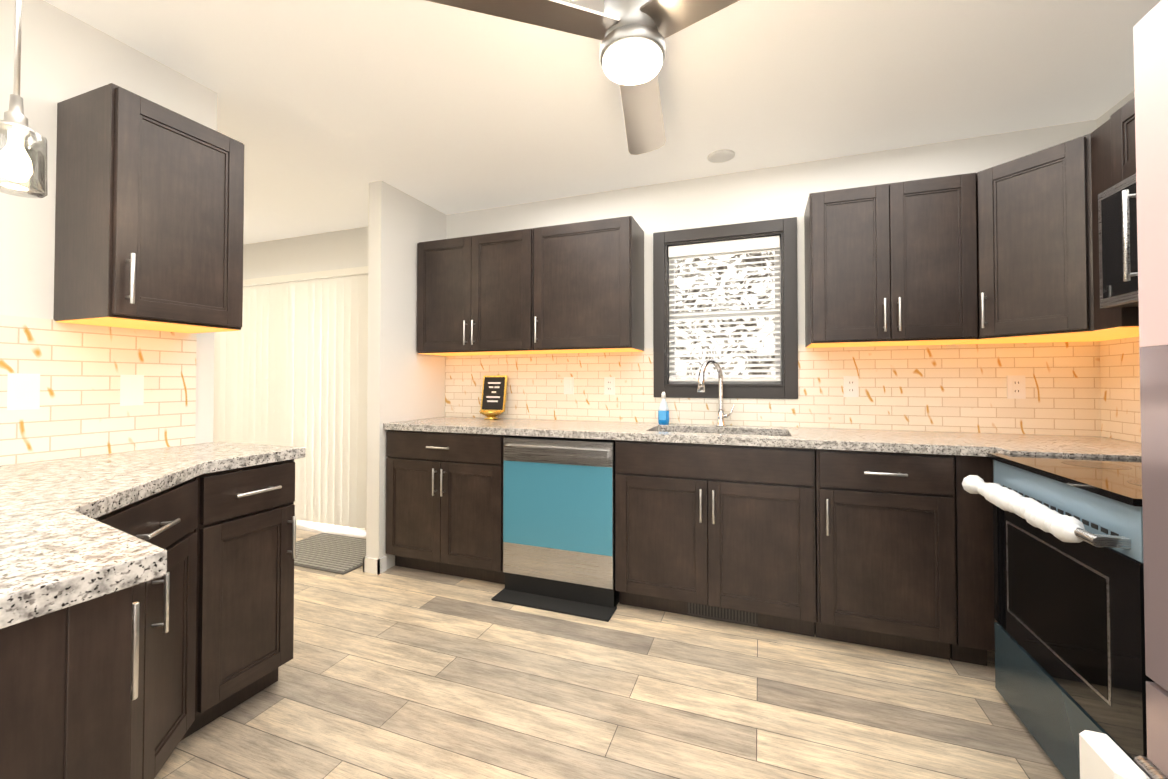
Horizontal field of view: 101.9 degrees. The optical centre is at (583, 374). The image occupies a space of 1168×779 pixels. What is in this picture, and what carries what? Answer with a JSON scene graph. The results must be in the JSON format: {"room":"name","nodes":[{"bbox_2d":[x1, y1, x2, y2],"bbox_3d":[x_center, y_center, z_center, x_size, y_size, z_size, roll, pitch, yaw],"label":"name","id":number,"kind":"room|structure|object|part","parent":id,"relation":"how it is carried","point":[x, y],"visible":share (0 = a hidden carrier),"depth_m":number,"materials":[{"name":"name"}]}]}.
{"room":"kitchen","nodes":[
{"label":"kitchen","id":0,"kind":"room"},
{"bbox_2d":[0,0,445,568],"bbox_3d":[-2.075,-0.023,0.953,0.100,2.460,5.640,0,-1,20],"label":"wall","id":1,"kind":"structure","parent":0,"point":[65,56],"depth_m":1.95,"materials":[{"name":"white paint"}]},
{"bbox_2d":[0,315,196,465],"bbox_3d":[-2.075,0.039,0.794,0.008,0.470,2.545,0,-1,20],"label":"tile backsplash","id":2,"kind":"structure","parent":1,"relation":"attached to","point":[80,369],"depth_m":1.68,"materials":[{"name":"tile"}]},
{"bbox_2d":[7,373,39,409],"bbox_3d":[-1.804,0.056,1.523,0.010,0.116,0.072,0,-1,20],"label":"electrical outlet","id":3,"kind":"object","parent":2,"relation":"attached to","point":[23,391],"visible":1,"depth_m":1.52,"materials":[{"name":"white plastic"}]},
{"bbox_2d":[120,375,143,405],"bbox_3d":[-1.707,0.060,1.785,0.010,0.116,0.072,0,-1,20],"label":"light switch","id":4,"kind":"object","parent":2,"relation":"attached to","point":[131,390],"visible":1,"depth_m":1.78,"materials":[{"name":"white plastic"}]},
{"bbox_2d":[53,83,244,332],"bbox_3d":[-1.538,-0.544,1.722,0.370,0.743,0.407,0,-1,20],"label":"upper cabinet","id":5,"kind":"object","parent":1,"relation":"attached to","point":[149,219],"visible":1,"depth_m":1.58,"materials":[{"name":"brown wood"}]},
{"bbox_2d":[363,556,386,574],"bbox_3d":[-1.736,1.190,2.674,0.702,0.090,2.140,0,-1,20],"label":"baseboard","id":6,"kind":"structure","parent":1,"relation":"attached to","point":[374,566],"depth_m":2.95,"materials":[{"name":"white"}]},
{"bbox_2d":[44,0,1160,244],"bbox_3d":[-1.855,-1.294,0.891,7.390,0.080,5.880,0,-1,20],"label":"ceiling","id":7,"kind":"structure","parent":0,"point":[328,110],"depth_m":2.04,"materials":[{"name":"white paint"}]},
{"bbox_2d":[0,0,47,197],"bbox_3d":[-1.360,-0.844,1.138,0.120,0.812,0.120,0,-1,20],"label":"pendant light","id":8,"kind":"object","parent":7,"relation":"hanging from","point":[16,165],"visible":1,"depth_m":1.13,"materials":[{"name":"glass"}]},
{"bbox_2d":[426,0,738,154],"bbox_3d":[0.240,-1.095,1.565,1.342,0.295,1.278,0,-1,20],"label":"ceiling fan","id":9,"kind":"object","parent":7,"relation":"hanging from","point":[632,35],"visible":1,"depth_m":1.41,"materials":[{"name":"silver metal"}]},
{"bbox_2d":[707,149,734,162],"bbox_3d":[0.770,-1.219,2.657,0.150,0.012,0.150,0,-1,20],"label":"disc","id":10,"kind":"object","parent":7,"relation":"attached to","point":[722,156],"visible":1,"depth_m":2.64,"materials":[{"name":"white plastic"}]},
{"bbox_2d":[154,519,1064,778],"bbox_3d":[-1.855,1.236,0.850,7.390,0.060,5.880,0,-1,20],"label":"floor","id":11,"kind":"structure","parent":0,"point":[395,672],"depth_m":1.76,"materials":[{"name":"brown wood"}]},
{"bbox_2d":[0,586,139,778],"bbox_3d":[-1.000,0.755,0.508,0.442,0.888,0.638,0,-1,20],"label":"base cabinet","id":12,"kind":"object","parent":11,"relation":"on","point":[69,676],"visible":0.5,"depth_m":0.65,"materials":[{"name":"brown wood"}]},
{"bbox_2d":[0,442,305,628],"bbox_3d":[-1.243,0.299,1.086,1.357,0.040,1.600,0,-1,20],"label":"countertop","id":13,"kind":"structure","parent":12,"relation":"on","point":[61,547],"depth_m":0.91,"materials":[{"name":"stone"}]},
{"bbox_2d":[95,478,197,778],"bbox_3d":[-1.416,0.768,1.294,0.882,0.889,0.562,0,-1,20],"label":"base cabinet","id":14,"kind":"object","parent":11,"relation":"on","point":[162,712],"visible":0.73,"depth_m":1.34,"materials":[{"name":"brown wood"}]},
{"bbox_2d":[181,459,295,740],"bbox_3d":[-1.412,0.776,1.782,0.550,0.889,0.347,0,-1,20],"label":"base cabinet","id":15,"kind":"object","parent":11,"relation":"on","point":[245,529],"visible":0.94,"depth_m":1.68,"materials":[{"name":"brown wood"}]},
{"bbox_2d":[294,533,365,574],"bbox_3d":[-1.766,1.238,3.314,0.800,0.014,0.540,0,-1,20],"label":"rug","id":16,"kind":"object","parent":11,"relation":"on","point":[337,554],"visible":0.65,"depth_m":3.26,"materials":[{"name":"grey fabric"}]},
{"bbox_2d":[386,430,512,583],"bbox_3d":[-0.759,0.797,3.107,0.847,0.889,0.655,0,-1,20],"label":"base cabinet","id":17,"kind":"object","parent":11,"relation":"on","point":[444,502],"visible":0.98,"depth_m":2.83,"materials":[{"name":"brown wood"}]},
{"bbox_2d":[491,588,616,621],"bbox_3d":[-0.166,1.227,2.533,0.667,0.010,0.150,0,-1,20],"label":"floor mat","id":18,"kind":"object","parent":11,"relation":"on","point":[575,608],"visible":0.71,"depth_m":2.51,"materials":[{"name":"black rubber"}]},
{"bbox_2d":[503,436,618,607],"bbox_3d":[-0.053,0.800,2.844,0.647,0.875,0.642,0,-1,20],"label":"dishwasher","id":19,"kind":"object","parent":11,"relation":"on","point":[559,518],"visible":0.9,"depth_m":2.56,"materials":[{"name":"blue metal"}]},
{"bbox_2d":[615,440,815,636],"bbox_3d":[0.701,0.789,2.564,0.947,0.889,0.655,0,-1,20],"label":"base cabinet","id":20,"kind":"object","parent":11,"relation":"on","point":[732,527],"visible":0.94,"depth_m":2.28,"materials":[{"name":"brown wood"}]},
{"bbox_2d":[687,602,757,626],"bbox_3d":[0.684,1.179,2.351,0.335,0.086,0.009,0,-1,20],"label":"air vent grille","id":21,"kind":"object","parent":20,"relation":"attached to","point":[727,615],"visible":0.65,"depth_m":2.35,"materials":[{"name":"black plastic"}]},
{"bbox_2d":[383,416,1140,458],"bbox_3d":[0.588,0.424,2.571,3.754,0.242,0.732,0,-1,20],"label":"countertop","id":22,"kind":"structure","parent":20,"relation":"on","point":[945,443],"depth_m":2.30,"materials":[{"name":"stone"}]},
{"bbox_2d":[479,375,507,419],"bbox_3d":[-0.648,0.162,3.311,0.190,0.305,0.170,0,-1,20],"label":"sign","id":23,"kind":"object","parent":22,"relation":"on","point":[493,398],"visible":1,"depth_m":3.33,"materials":[{"name":"gold metal"}]},
{"bbox_2d":[658,392,668,424],"bbox_3d":[0.486,0.207,2.889,0.068,0.200,0.068,0,-1,20],"label":"soap bottle","id":24,"kind":"object","parent":22,"relation":"on","point":[663,414],"visible":1,"depth_m":2.86,"materials":[{"name":"blue plastic"}]},
{"bbox_2d":[697,359,734,425],"bbox_3d":[0.764,0.109,2.725,0.194,0.392,0.227,0,-1,20],"label":"faucet","id":25,"kind":"object","parent":22,"relation":"on","point":[701,388],"visible":1,"depth_m":2.77,"materials":[{"name":"silver metal"}]},
{"bbox_2d":[815,449,994,665],"bbox_3d":[1.453,0.784,2.285,0.649,0.889,0.655,0,-1,20],"label":"base cabinet","id":26,"kind":"object","parent":11,"relation":"on","point":[885,525],"depth_m":2.02,"materials":[{"name":"brown wood"}]},
{"bbox_3d":[1.710,0.783,2.220,0.123,0.889,0.597,0,-1,20],"label":"back base cabinet filler","id":27,"kind":"part","parent":26,"relation":"part of","materials":[{"name":"brown wood"}]},
{"bbox_2d":[962,453,1155,778],"bbox_3d":[1.708,0.744,1.363,0.781,0.898,0.781,0,-1,20],"label":"range","id":28,"kind":"object","parent":11,"relation":"on","point":[1069,601],"visible":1,"depth_m":1.37,"materials":[{"name":"brushed steel"},{"name":"black glass"}]},
{"bbox_2d":[1079,0,1167,778],"bbox_3d":[1.142,0.285,0.238,1.035,1.780,0.910,0,-1,20],"label":"fridge","id":29,"kind":"object","parent":11,"relation":"on","point":[1104,756],"visible":1,"depth_m":0.77,"materials":[{"name":"grey"}]},
{"bbox_2d":[243,119,1096,482],"bbox_3d":[-0.852,0.019,3.570,7.390,2.460,0.120,0,-1,20],"label":"wall","id":30,"kind":"structure","parent":0,"point":[773,193],"depth_m":2.91,"materials":[{"name":"white paint"}]},
{"bbox_2d":[213,266,367,527],"bbox_3d":[-2.573,0.190,4.063,1.922,2.065,0.070,0,-1,20],"label":"vertical blinds","id":31,"kind":"object","parent":30,"relation":"attached to","point":[291,362],"visible":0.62,"depth_m":3.96,"materials":[{"name":"white"}]},
{"bbox_2d":[417,228,552,355],"bbox_3d":[-0.691,-0.528,3.252,0.888,0.775,0.375,0,-1,20],"label":"upper cabinet","id":32,"kind":"object","parent":30,"relation":"attached to","point":[475,294],"visible":0.98,"depth_m":3.10,"materials":[{"name":"brown wood"}]},
{"bbox_2d":[534,216,643,353],"bbox_3d":[0.027,-0.533,2.985,0.633,0.775,0.375,0,-1,20],"label":"upper cabinet","id":33,"kind":"object","parent":30,"relation":"attached to","point":[588,286],"visible":1,"depth_m":2.85,"materials":[{"name":"brown wood"}]},
{"bbox_2d":[653,217,797,398],"bbox_3d":[0.855,-0.379,2.921,0.839,1.049,0.140,0,-1,20],"label":"window","id":34,"kind":"structure","parent":30,"relation":"in","point":[786,385],"depth_m":2.86,"materials":[{"name":"black wood"}]},
{"bbox_2d":[668,235,779,380],"bbox_3d":[0.853,-0.386,2.917,0.655,0.859,0.040,0,-1,20],"label":"window blinds","id":35,"kind":"object","parent":34,"relation":"attached to","point":[736,247],"visible":0.92,"depth_m":2.90,"materials":[{"name":"white plastic"}]},
{"bbox_2d":[445,341,1100,435],"bbox_3d":[0.715,0.071,2.918,3.754,0.474,0.008,0,-1,20],"label":"tile backsplash","id":36,"kind":"structure","parent":30,"relation":"attached to","point":[952,388],"depth_m":2.61,"materials":[{"name":"tile"}]},
{"bbox_2d":[564,377,573,393],"bbox_3d":[-0.104,0.079,3.212,0.072,0.116,0.010,0,-1,20],"label":"electrical outlet","id":37,"kind":"object","parent":36,"relation":"attached to","point":[568,385],"visible":1,"depth_m":3.21,"materials":[{"name":"white plastic"}]},
{"bbox_2d":[604,377,614,394],"bbox_3d":[0.168,0.077,3.111,0.072,0.116,0.010,0,-1,20],"label":"electrical outlet","id":38,"kind":"object","parent":36,"relation":"attached to","point":[609,385],"visible":1,"depth_m":3.11,"materials":[{"name":"white plastic"}]},
{"bbox_2d":[843,376,858,396],"bbox_3d":[1.480,0.069,2.624,0.072,0.116,0.010,0,-1,20],"label":"electrical outlet","id":39,"kind":"object","parent":36,"relation":"attached to","point":[851,386],"visible":1,"depth_m":2.62,"materials":[{"name":"white plastic"}]},
{"bbox_2d":[1007,375,1025,398],"bbox_3d":[2.164,0.065,2.369,0.072,0.116,0.010,0,-1,20],"label":"electrical outlet","id":40,"kind":"object","parent":36,"relation":"attached to","point":[1016,386],"visible":1,"depth_m":2.37,"materials":[{"name":"white plastic"}]},
{"bbox_2d":[804,173,977,347],"bbox_3d":[1.532,-0.542,2.426,0.698,0.775,0.375,0,-1,20],"label":"upper cabinet","id":41,"kind":"object","parent":30,"relation":"attached to","point":[891,264],"visible":1,"depth_m":2.28,"materials":[{"name":"brown wood"}]},
{"bbox_2d":[1097,91,1134,127],"bbox_3d":[1.553,-0.045,-0.395,0.120,2.460,5.640,0,-1,20],"label":"wall","id":42,"kind":"structure","parent":0,"point":[1103,118],"depth_m":2.18,"materials":[{"name":"white paint"}]},
{"bbox_2d":[955,119,1138,344],"bbox_3d":[2.066,-0.548,2.036,0.598,0.775,0.735,0,-1,20],"label":"upper cabinet","id":43,"kind":"object","parent":42,"relation":"attached to","point":[1037,250],"visible":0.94,"depth_m":1.96,"materials":[{"name":"brown wood"}]},
{"bbox_2d":[1099,337,1140,442],"bbox_3d":[2.196,0.016,1.520,0.008,0.540,1.580,0,-1,20],"label":"tile backsplash","id":44,"kind":"structure","parent":42,"relation":"attached to","point":[1120,388],"depth_m":2.13,"materials":[{"name":"tile"}]},
{"bbox_2d":[1110,97,1135,185],"bbox_3d":[1.907,-0.806,1.302,0.383,0.282,0.751,0,-1,20],"label":"upper cabinet","id":45,"kind":"object","parent":42,"relation":"attached to","point":[1123,153],"visible":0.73,"depth_m":1.64,"materials":[{"name":"brown wood"}]},
{"bbox_2d":[1098,173,1138,307],"bbox_3d":[1.887,-0.452,1.304,0.424,0.415,0.755,0,-1,20],"label":"microwave","id":46,"kind":"object","parent":45,"relation":"attached to","point":[1118,250],"visible":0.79,"depth_m":1.62,"materials":[{"name":"black plastic"}]},
{"label":"outside","id":47,"kind":"structure","parent":0,"visible":0},
{"bbox_2d":[675,251,774,374],"bbox_3d":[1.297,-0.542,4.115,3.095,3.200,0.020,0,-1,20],"label":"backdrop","id":48,"kind":"structure","parent":47,"point":[727,299],"depth_m":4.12,"materials":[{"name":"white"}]}
]}

